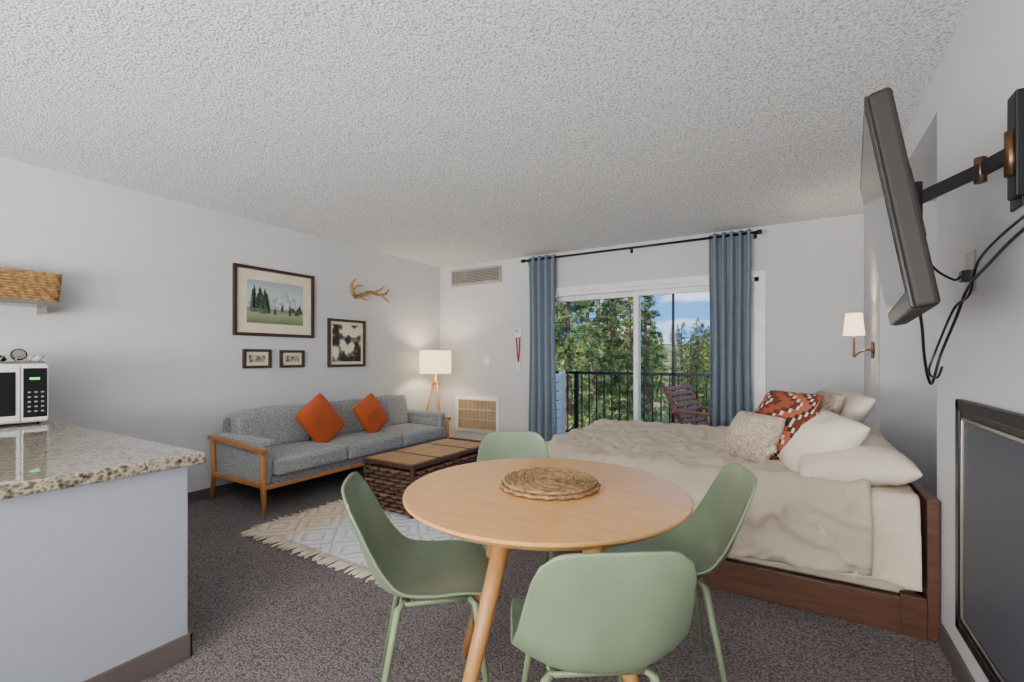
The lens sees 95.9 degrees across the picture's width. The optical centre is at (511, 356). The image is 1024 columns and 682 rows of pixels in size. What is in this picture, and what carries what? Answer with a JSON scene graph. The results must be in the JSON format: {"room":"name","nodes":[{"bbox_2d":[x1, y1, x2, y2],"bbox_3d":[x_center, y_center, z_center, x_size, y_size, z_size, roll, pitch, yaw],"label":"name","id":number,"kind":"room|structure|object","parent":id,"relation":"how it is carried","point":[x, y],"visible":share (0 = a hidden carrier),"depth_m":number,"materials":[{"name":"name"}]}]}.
{"room":"studio apartment","nodes":[
{"label":"studio apartment","id":0,"kind":"room"},
{"bbox_2d":[0,157,439,491],"bbox_3d":[-3.209,-0.027,2.973,0.150,2.440,8.560,0,0,31],"label":"wall","id":1,"kind":"structure","parent":0,"point":[139,342],"depth_m":3.69,"materials":[{"name":"paint"}]},
{"bbox_2d":[0,298,59,314],"bbox_3d":[-3.139,-0.312,2.702,0.250,0.070,0.670,0,0,31],"label":"wall shelf","id":2,"kind":"object","parent":1,"relation":"attached to","point":[42,307],"visible":1,"depth_m":2.86,"materials":[{"name":"wood"}]},
{"bbox_2d":[0,267,61,301],"bbox_3d":[-3.100,-0.437,2.766,0.248,0.186,0.565,0,0,31],"label":"wicker basket","id":3,"kind":"object","parent":2,"relation":"on","point":[40,286],"visible":0.95,"depth_m":2.82,"materials":[{"name":"beige wicker"}]},
{"bbox_2d":[188,482,254,503],"bbox_3d":[-2.060,1.148,4.714,0.012,0.090,4.090,0,0,31],"label":"baseboard","id":4,"kind":"structure","parent":1,"relation":"attached to","point":[194,496],"depth_m":3.95,"materials":[{"name":"plastic"}]},
{"bbox_2d":[242,349,271,368],"bbox_3d":[-2.337,0.015,4.239,0.029,0.175,0.260,0,0,31],"label":"picture frame","id":5,"kind":"object","parent":1,"relation":"attached to","point":[251,358],"visible":1,"depth_m":4.23,"materials":[{"name":"brown wood"}]},
{"bbox_2d":[232,263,313,337],"bbox_3d":[-2.241,-0.509,4.397,0.029,0.635,0.800,0,0,31],"label":"picture frame","id":6,"kind":"object","parent":1,"relation":"attached to","point":[267,302],"visible":1,"depth_m":4.35,"materials":[{"name":"brown wood"}]},
{"bbox_2d":[279,350,304,367],"bbox_3d":[-2.157,0.018,4.536,0.029,0.170,0.255,0,0,31],"label":"picture frame","id":7,"kind":"object","parent":1,"relation":"attached to","point":[287,358],"visible":1,"depth_m":4.53,"materials":[{"name":"brown wood"}]},
{"bbox_2d":[327,318,365,366],"bbox_3d":[-1.817,-0.152,5.096,0.029,0.520,0.495,0,0,31],"label":"picture frame","id":8,"kind":"object","parent":1,"relation":"attached to","point":[346,339],"visible":1,"depth_m":5.08,"materials":[{"name":"brown wood"}]},
{"bbox_2d":[350,279,389,302],"bbox_3d":[-1.634,-0.742,5.239,0.210,0.238,0.598,0,0,31],"label":"antler mount","id":9,"kind":"object","parent":1,"relation":"attached to","point":[361,295],"visible":1,"depth_m":5.18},
{"bbox_2d":[0,0,970,267],"bbox_3d":[-0.869,-1.322,1.461,5.800,0.150,8.800,0,0,31],"label":"ceiling","id":10,"kind":"structure","parent":0,"point":[437,133],"depth_m":2.28,"materials":[{"name":"white paint"}]},
{"bbox_2d":[141,466,958,681],"bbox_3d":[-0.879,1.253,1.444,5.800,0.120,8.760,0,0,31],"label":"floor","id":11,"kind":"structure","parent":0,"point":[258,611],"depth_m":2.02,"materials":[{"name":"carpet"}]},
{"bbox_2d":[0,419,205,681],"bbox_3d":[-2.997,0.788,1.058,2.193,0.810,3.205,0,0,31],"label":"kitchen counter","id":12,"kind":"object","parent":11,"relation":"on","point":[94,523],"visible":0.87,"depth_m":1.61,"materials":[{"name":"paint"}]},
{"bbox_2d":[0,363,47,424],"bbox_3d":[-3.000,0.210,2.589,0.466,0.345,0.480,0,0,31],"label":"microwave","id":13,"kind":"object","parent":12,"relation":"on","point":[23,386],"visible":1,"depth_m":2.59,"materials":[{"name":"white plastic"}]},
{"bbox_2d":[0,348,44,362],"bbox_3d":[-2.936,-0.006,2.668,0.314,0.085,0.283,0,0,31],"label":"tray","id":14,"kind":"object","parent":13,"relation":"on","point":[17,355],"visible":1,"depth_m":2.64,"materials":[{"name":"ceramic"}]},
{"bbox_2d":[208,395,450,516],"bbox_3d":[-1.607,0.817,4.568,0.817,0.758,2.212,0,0,31],"label":"sofa","id":15,"kind":"object","parent":11,"relation":"on","point":[263,448],"visible":0.94,"depth_m":4.00,"materials":[{"name":"grey fabric"}]},
{"bbox_2d":[295,393,344,442],"bbox_3d":[-1.787,0.593,4.319,0.229,0.503,0.523,0,0,13],"label":"throw pillow","id":16,"kind":"object","parent":15,"relation":"on","point":[320,420],"visible":0.92,"depth_m":4.25,"materials":[{"name":"orange fabric"}]},
{"bbox_2d":[353,393,388,432],"bbox_3d":[-1.469,0.603,4.843,0.215,0.436,0.448,0,0,12],"label":"throw pillow","id":17,"kind":"object","parent":15,"relation":"on","point":[369,412],"visible":0.91,"depth_m":4.76,"materials":[{"name":"orange fabric"}]},
{"bbox_2d":[241,497,478,586],"bbox_3d":[-0.678,1.185,3.655,1.553,0.014,2.171,0,0,31],"label":"area rug","id":18,"kind":"object","parent":11,"relation":"on","point":[328,530],"visible":0.25,"depth_m":3.09,"materials":[{"name":"white fabric"}]},
{"bbox_2d":[363,439,479,518],"bbox_3d":[-0.687,0.982,3.923,0.550,0.396,1.029,0,0,31],"label":"coffee table","id":19,"kind":"object","parent":18,"relation":"on","point":[388,475],"visible":0.59,"depth_m":3.57,"materials":[{"name":"wicker"}]},
{"bbox_2d":[341,472,500,681],"bbox_3d":[-0.305,0.799,1.573,0.501,0.792,0.430,0,0,-11],"label":"dining chair","id":20,"kind":"object","parent":11,"relation":"on","point":[406,568],"visible":0.95,"depth_m":1.60,"materials":[{"name":"green plastic"}]},
{"bbox_2d":[420,350,450,411],"bbox_3d":[-0.970,0.557,5.918,0.409,1.277,0.419,0,0,31],"label":"floor lamp","id":21,"kind":"object","parent":11,"relation":"on","point":[435,362],"visible":0.88,"depth_m":5.75,"materials":[{"name":"white fabric"}]},
{"bbox_2d":[477,431,553,562],"bbox_3d":[0.020,0.799,2.272,0.430,0.792,0.501,0,0,-4],"label":"dining chair","id":22,"kind":"object","parent":11,"relation":"on","point":[498,445],"visible":0.23,"depth_m":2.49,"materials":[{"name":"green plastic"}]},
{"bbox_2d":[403,458,692,681],"bbox_3d":[0.111,0.821,1.564,0.936,0.756,0.936,0,0,31],"label":"dining table","id":23,"kind":"object","parent":11,"relation":"on","point":[468,502],"visible":0.91,"depth_m":1.36,"materials":[{"name":"brown wood"}]},
{"bbox_2d":[500,467,600,499],"bbox_3d":[0.129,0.428,1.588,0.343,0.025,0.343,0,0,-36],"label":"woven placemat","id":24,"kind":"object","parent":23,"relation":"on","point":[549,483],"visible":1,"depth_m":1.53,"materials":[{"name":"beige wicker"}]},
{"bbox_2d":[510,551,696,681],"bbox_3d":[0.209,0.799,1.198,0.430,0.792,0.501,0,0,-4],"label":"dining chair","id":25,"kind":"object","parent":11,"relation":"on","point":[599,613],"visible":1,"depth_m":1.00,"materials":[{"name":"green plastic"}]},
{"bbox_2d":[605,462,756,681],"bbox_3d":[0.604,0.799,1.714,0.501,0.792,0.430,0,0,9],"label":"dining chair","id":26,"kind":"object","parent":11,"relation":"on","point":[707,537],"visible":0.65,"depth_m":1.76,"materials":[{"name":"green plastic"}]},
{"bbox_2d":[545,418,939,641],"bbox_3d":[1.322,0.865,3.163,2.075,0.655,1.848,0,0,31],"label":"bed","id":27,"kind":"object","parent":11,"relation":"on","point":[856,551],"visible":0.62,"depth_m":2.16,"materials":[{"name":"beige fabric"}]},
{"bbox_2d":[721,411,784,461],"bbox_3d":[1.379,0.458,2.634,0.207,0.268,0.403,0,0,-9],"label":"throw pillow","id":28,"kind":"object","parent":27,"relation":"on","point":[751,436],"visible":0.91,"depth_m":2.55,"materials":[{"name":"beige fabric"}]},
{"bbox_2d":[754,390,822,459],"bbox_3d":[1.533,0.393,2.648,0.264,0.385,0.405,0,0,-9],"label":"throw pillow","id":29,"kind":"object","parent":27,"relation":"on","point":[797,409],"visible":0.5,"depth_m":2.52,"materials":[{"name":"orange fabric"}]},
{"bbox_2d":[779,408,869,472],"bbox_3d":[1.601,0.452,2.513,0.334,0.363,0.581,0,0,5],"label":"pillow","id":30,"kind":"object","parent":27,"relation":"on","point":[827,431],"visible":0.4,"depth_m":2.33,"materials":[{"name":"fabric"}]},
{"bbox_2d":[813,390,845,414],"bbox_3d":[1.845,0.363,2.811,0.234,0.308,0.386,0,0,17],"label":"throw pillow","id":31,"kind":"object","parent":27,"relation":"on","point":[832,402],"visible":0.31,"depth_m":2.63,"materials":[{"name":"beige fabric"}]},
{"bbox_2d":[832,391,875,422],"bbox_3d":[1.986,0.392,2.889,0.342,0.350,0.579,0,0,21],"label":"pillow","id":32,"kind":"object","parent":27,"relation":"on","point":[857,407],"visible":0.3,"depth_m":2.62,"materials":[{"name":"fabric"}]},
{"bbox_2d":[797,435,921,486],"bbox_3d":[1.734,0.523,2.399,0.460,0.243,0.636,0,0,27],"label":"pillow","id":33,"kind":"object","parent":27,"relation":"on","point":[875,460],"visible":0.67,"depth_m":2.15,"materials":[{"name":"fabric"}]},
{"bbox_2d":[862,420,885,439],"bbox_3d":[2.141,0.512,3.053,0.439,0.220,0.635,0,0,31],"label":"pillow","id":34,"kind":"object","parent":27,"relation":"on","point":[873,431],"visible":0.12,"depth_m":2.75,"materials":[{"name":"fabric"}]},
{"bbox_2d":[556,371,565,434],"bbox_3d":[0.467,0.713,6.486,0.080,1.000,1.180,0,0,31],"label":"wall","id":35,"kind":"structure","parent":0,"point":[561,377],"depth_m":6.90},
{"bbox_2d":[440,213,863,439],"bbox_3d":[1.368,-0.027,5.116,5.460,2.440,0.150,0,0,31],"label":"wall","id":36,"kind":"structure","parent":0,"point":[814,269],"depth_m":4.69,"materials":[{"name":"paint"}]},
{"bbox_2d":[449,437,480,442],"bbox_3d":[1.020,1.148,5.232,4.745,0.090,0.012,0,0,31],"label":"baseboard","id":37,"kind":"structure","parent":36,"relation":"attached to","point":[453,438],"depth_m":6.23,"materials":[{"name":"plastic"}]},
{"bbox_2d":[451,265,501,286],"bbox_3d":[-0.488,-1.072,6.133,0.810,0.220,0.034,0,0,31],"label":"air vent","id":38,"kind":"object","parent":36,"relation":"in","point":[489,274],"visible":1,"depth_m":6.11,"materials":[{"name":"white metal"}]},
{"bbox_2d":[455,395,499,433],"bbox_3d":[-0.470,0.760,6.125,0.710,0.485,0.030,0,0,31],"label":"air vent","id":39,"kind":"object","parent":36,"relation":"in","point":[478,414],"visible":0.97,"depth_m":6.11,"materials":[{"name":"white plastic"}]},
{"bbox_2d":[484,356,488,364],"bbox_3d":[-0.336,0.048,6.052,0.075,0.110,0.014,0,0,31],"label":"light switch","id":40,"kind":"object","parent":36,"relation":"attached to","point":[486,358],"visible":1,"depth_m":6.05,"materials":[{"name":"white plastic"}]},
{"bbox_2d":[514,328,521,369],"bbox_3d":[0.076,-0.102,5.792,0.110,0.530,0.032,0,0,31],"label":"thermostat","id":41,"kind":"object","parent":36,"relation":"attached to","point":[517,331],"visible":1,"depth_m":5.79,"materials":[{"name":"white plastic"}]},
{"bbox_2d":[521,229,761,264],"bbox_3d":[1.248,-1.172,5.024,2.590,0.070,0.132,0,0,31],"label":"curtain rod","id":42,"kind":"object","parent":36,"relation":"attached to","point":[759,231],"visible":0.96,"depth_m":4.86,"materials":[{"name":"black metal"}]},
{"bbox_2d":[529,254,556,441],"bbox_3d":[0.365,-0.037,5.515,0.384,2.340,0.102,0,0,31],"label":"curtain","id":43,"kind":"object","parent":42,"relation":"hanging from","point":[542,369],"visible":0.92,"depth_m":5.50,"materials":[{"name":"blue fabric"}]},
{"bbox_2d":[709,229,751,426],"bbox_3d":[2.110,-0.037,4.457,0.406,2.340,0.094,0,0,31],"label":"curtain","id":44,"kind":"object","parent":42,"relation":"hanging from","point":[729,257],"visible":0.79,"depth_m":4.46,"materials":[{"name":"blue fabric"}]},
{"bbox_2d":[555,270,765,419],"bbox_3d":[1.398,0.183,5.088,2.460,2.020,0.168,0,0,31],"label":"door","id":45,"kind":"structure","parent":36,"relation":"in","point":[636,289],"depth_m":4.82,"materials":[{"name":"white plastic"}]},
{"bbox_2d":[864,0,1023,681],"bbox_3d":[1.180,-0.027,0.226,0.715,2.440,8.410,0,0,31],"label":"wall","id":46,"kind":"structure","parent":0,"point":[960,117],"depth_m":1.75,"materials":[{"name":"paint"}]},
{"bbox_2d":[843,313,874,358],"bbox_3d":[2.664,-0.162,3.554,0.195,0.350,0.140,0,0,31],"label":"wall sconce","id":47,"kind":"object","parent":46,"relation":"attached to","point":[853,322],"visible":1,"depth_m":3.52,"materials":[{"name":"white fabric"}]},
{"bbox_2d":[860,87,1023,325],"bbox_3d":[1.223,-0.415,1.327,0.349,0.604,0.760,0,0,36],"label":"tv","id":48,"kind":"object","parent":46,"relation":"attached to","point":[893,202],"visible":1,"depth_m":1.15,"materials":[{"name":"black plastic"}]},
{"bbox_2d":[919,215,1023,384],"bbox_3d":[1.252,-0.184,1.280,0.204,0.573,1.087,0,0,31],"label":"cable","id":49,"kind":"object","parent":48,"relation":"attached to","point":[975,276],"visible":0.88,"depth_m":1.56,"materials":[{"name":"black plastic"}]},
{"bbox_2d":[939,623,974,681],"bbox_3d":[0.973,1.148,0.586,0.012,0.090,8.010,0,0,31],"label":"baseboard","id":50,"kind":"structure","parent":46,"relation":"attached to","point":[962,673],"depth_m":1.75,"materials":[{"name":"plastic"}]},
{"bbox_2d":[959,249,975,291],"bbox_3d":[1.584,-0.297,1.613,0.029,0.140,0.090,0,0,31],"label":"wall outlet","id":51,"kind":"object","parent":46,"relation":"attached to","point":[970,257],"visible":0.81,"depth_m":1.60,"materials":[{"name":"plastic"}]},
{"bbox_2d":[955,399,1023,681],"bbox_3d":[1.335,0.568,1.197,0.025,0.830,1.130,0,0,31],"label":"fireplace","id":52,"kind":"object","parent":46,"relation":"attached to","point":[989,440],"visible":1,"depth_m":1.40,"materials":[{"name":"black metal"}]},
{"bbox_3d":[1.921,1.278,5.682,5.800,0.130,1.390,0,0,31],"label":"floor","id":53,"kind":"structure","parent":0,"visible":0},
{"bbox_2d":[556,294,709,431],"bbox_3d":[2.214,-0.097,6.165,5.640,2.620,0.040,0,0,31],"label":"balcony railing","id":54,"kind":"object","parent":53,"relation":"on","point":[673,374],"visible":0.23,"depth_m":6.51,"materials":[{"name":"black metal"}]},
{"bbox_2d":[661,383,709,425],"bbox_3d":[2.285,0.773,5.321,0.720,0.899,0.887,0,0,-45],"label":"patio chair","id":55,"kind":"object","parent":53,"relation":"on","point":[685,412],"visible":0.46,"depth_m":5.46,"materials":[{"name":"brown wood"}]},
{"label":"outside","id":56,"kind":"structure","parent":0,"visible":0},
{"bbox_2d":[555,344,708,423],"bbox_3d":[32.066,0.383,52.947,140.000,8.232,110.000,0,0,31],"label":"ground","id":57,"kind":"structure","parent":56,"point":[668,347],"depth_m":58.39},
{"bbox_2d":[555,303,579,375],"bbox_3d":[3.583,-1.269,37.246,4.801,11.095,4.604,0,0,-11],"label":"pine tree","id":58,"kind":"object","parent":57,"relation":"on","point":[559,365],"visible":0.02,"depth_m":37.20,"materials":[{"name":"green plant"}]},
{"bbox_2d":[555,302,583,370],"bbox_3d":[3.209,-1.312,28.331,3.741,11.015,4.290,0,0,7],"label":"pine tree","id":59,"kind":"object","parent":57,"relation":"on","point":[564,336],"visible":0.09,"depth_m":28.06,"materials":[{"name":"green plant"}]},
{"bbox_2d":[555,300,624,429],"bbox_3d":[1.862,-0.250,15.130,3.575,9.179,3.118,0,0,-24],"label":"pine tree","id":60,"kind":"object","parent":57,"relation":"on","point":[564,315],"visible":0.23,"depth_m":15.10,"materials":[{"name":"green plant"}]},
{"bbox_2d":[567,316,618,432],"bbox_3d":[2.317,1.583,13.144,2.145,5.507,1.871,0,0,-24],"label":"pine tree","id":61,"kind":"object","parent":57,"relation":"on","point":[600,380],"visible":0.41,"depth_m":13.16,"materials":[{"name":"green plant"}]},
{"bbox_2d":[559,299,626,414],"bbox_3d":[4.249,-1.317,25.339,3.741,11.015,4.290,0,0,37],"label":"pine tree","id":62,"kind":"object","parent":57,"relation":"on","point":[594,302],"visible":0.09,"depth_m":25.27,"materials":[{"name":"green plant"}]},
{"bbox_2d":[556,298,641,421],"bbox_3d":[3.558,-1.006,20.309,4.412,10.633,4.601,0,0,-12],"label":"pine tree","id":63,"kind":"object","parent":57,"relation":"on","point":[597,311],"visible":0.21,"depth_m":19.88,"materials":[{"name":"green plant"}]},
{"bbox_2d":[588,298,633,419],"bbox_3d":[3.699,0.644,18.206,2.664,7.379,2.650,0,0,16],"label":"pine tree","id":64,"kind":"object","parent":57,"relation":"on","point":[607,343],"visible":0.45,"depth_m":18.08,"materials":[{"name":"green plant"}]},
{"bbox_2d":[593,298,632,390],"bbox_3d":[6.807,-1.413,33.132,4.801,11.095,4.604,0,0,19],"label":"pine tree","id":65,"kind":"object","parent":57,"relation":"on","point":[620,304],"visible":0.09,"depth_m":32.69,"materials":[{"name":"green plant"}]},
{"bbox_2d":[587,296,666,415],"bbox_3d":[5.975,-1.448,24.575,4.323,11.251,4.100,0,0,9],"label":"pine tree","id":66,"kind":"object","parent":57,"relation":"on","point":[630,300],"visible":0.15,"depth_m":24.29,"materials":[{"name":"green plant"}]},
{"bbox_2d":[605,297,659,402],"bbox_3d":[7.278,-0.095,28.372,3.453,8.322,3.601,0,0,-42],"label":"pine tree","id":67,"kind":"object","parent":57,"relation":"on","point":[626,310],"visible":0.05,"depth_m":28.21,"materials":[{"name":"green plant"}]},
{"bbox_2d":[615,295,670,421],"bbox_3d":[5.014,0.578,16.831,2.723,7.543,2.708,0,0,31],"label":"pine tree","id":68,"kind":"object","parent":57,"relation":"on","point":[652,355],"visible":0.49,"depth_m":16.81,"materials":[{"name":"green plant"}]},
{"bbox_2d":[647,310,668,411],"bbox_3d":[9.812,0.307,32.642,2.860,7.343,2.494,0,0,38],"label":"pine tree","id":69,"kind":"object","parent":57,"relation":"on","point":[651,327],"visible":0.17,"depth_m":32.35,"materials":[{"name":"green plant"}]},
{"bbox_2d":[651,330,668,389],"bbox_3d":[14.263,0.417,44.754,2.376,6.185,2.254,0,0,11],"label":"pine tree","id":70,"kind":"object","parent":57,"relation":"on","point":[659,330],"visible":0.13,"depth_m":44.69,"materials":[{"name":"green plant"}]},
{"bbox_2d":[660,338,668,372],"bbox_3d":[20.008,-0.059,61.668,2.014,5.526,2.123,0,0,-17],"label":"pine tree","id":71,"kind":"object","parent":57,"relation":"on","point":[661,360],"visible":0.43,"depth_m":61.37,"materials":[{"name":"green plant"}]},
{"bbox_2d":[667,356,680,390],"bbox_3d":[15.225,1.607,42.998,1.626,3.920,1.696,0,0,29],"label":"pine tree","id":72,"kind":"object","parent":57,"relation":"on","point":[676,356],"visible":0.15,"depth_m":43.02,"materials":[{"name":"green plant"}]},
{"bbox_2d":[675,324,678,344],"bbox_3d":[34.885,-4.623,97.764,1.826,4.892,1.978,0,0,35],"label":"pine tree","id":73,"kind":"object","parent":57,"relation":"on","point":[677,324],"visible":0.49,"depth_m":97.73,"materials":[{"name":"green plant"}]},
{"bbox_2d":[657,321,701,419],"bbox_3d":[9.467,0.962,25.617,2.236,6.137,2.358,0,0,-19],"label":"pine tree","id":74,"kind":"object","parent":57,"relation":"on","point":[683,323],"visible":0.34,"depth_m":25.75,"materials":[{"name":"green plant"}]},
{"bbox_2d":[675,336,685,361],"bbox_3d":[25.484,-1.110,69.712,1.805,4.954,1.904,0,0,22],"label":"pine tree","id":75,"kind":"object","parent":57,"relation":"on","point":[678,336],"visible":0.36,"depth_m":69.59,"materials":[{"name":"green plant"}]},
{"bbox_2d":[677,340,689,384],"bbox_3d":[17.836,0.770,48.115,2.028,5.279,1.924,0,0,-41],"label":"pine tree","id":76,"kind":"object","parent":57,"relation":"on","point":[684,340],"visible":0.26,"depth_m":48.11,"materials":[{"name":"green plant"}]},
{"bbox_2d":[667,333,709,423],"bbox_3d":[6.893,1.675,17.863,1.938,5.319,2.043,0,0,10],"label":"pine tree","id":77,"kind":"object","parent":57,"relation":"on","point":[692,367],"visible":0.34,"depth_m":17.96,"materials":[{"name":"green plant"}]},
{"bbox_2d":[675,339,709,422],"bbox_3d":[8.988,1.618,22.421,2.201,5.085,2.110,0,0,-41],"label":"pine tree","id":78,"kind":"object","parent":57,"relation":"on","point":[696,342],"visible":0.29,"depth_m":22.47,"materials":[{"name":"green plant"}]},
{"bbox_2d":[683,317,704,395],"bbox_3d":[15.102,0.202,37.419,2.751,7.160,2.609,0,0,41],"label":"pine tree","id":79,"kind":"object","parent":57,"relation":"on","point":[696,320],"visible":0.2,"depth_m":37.56,"materials":[{"name":"green plant"}]},
{"bbox_2d":[691,322,709,402],"bbox_3d":[13.819,0.579,33.484,2.686,6.472,2.801,0,0,20],"label":"pine tree","id":80,"kind":"object","parent":57,"relation":"on","point":[701,325],"visible":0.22,"depth_m":33.58,"materials":[{"name":"green plant"}]},
{"bbox_2d":[693,329,709,411],"bbox_3d":[12.189,1.055,28.901,2.217,5.691,1.933,0,0,8],"label":"pine tree","id":81,"kind":"object","parent":57,"relation":"on","point":[706,338],"visible":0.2,"depth_m":28.79,"materials":[{"name":"green plant"}]},
{"bbox_2d":[694,340,709,422],"bbox_3d":[8.765,1.709,20.383,1.829,5.083,1.726,0,0,-29],"label":"pine tree","id":82,"kind":"object","parent":57,"relation":"on","point":[708,344],"visible":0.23,"depth_m":20.45,"materials":[{"name":"green plant"}]}
]}

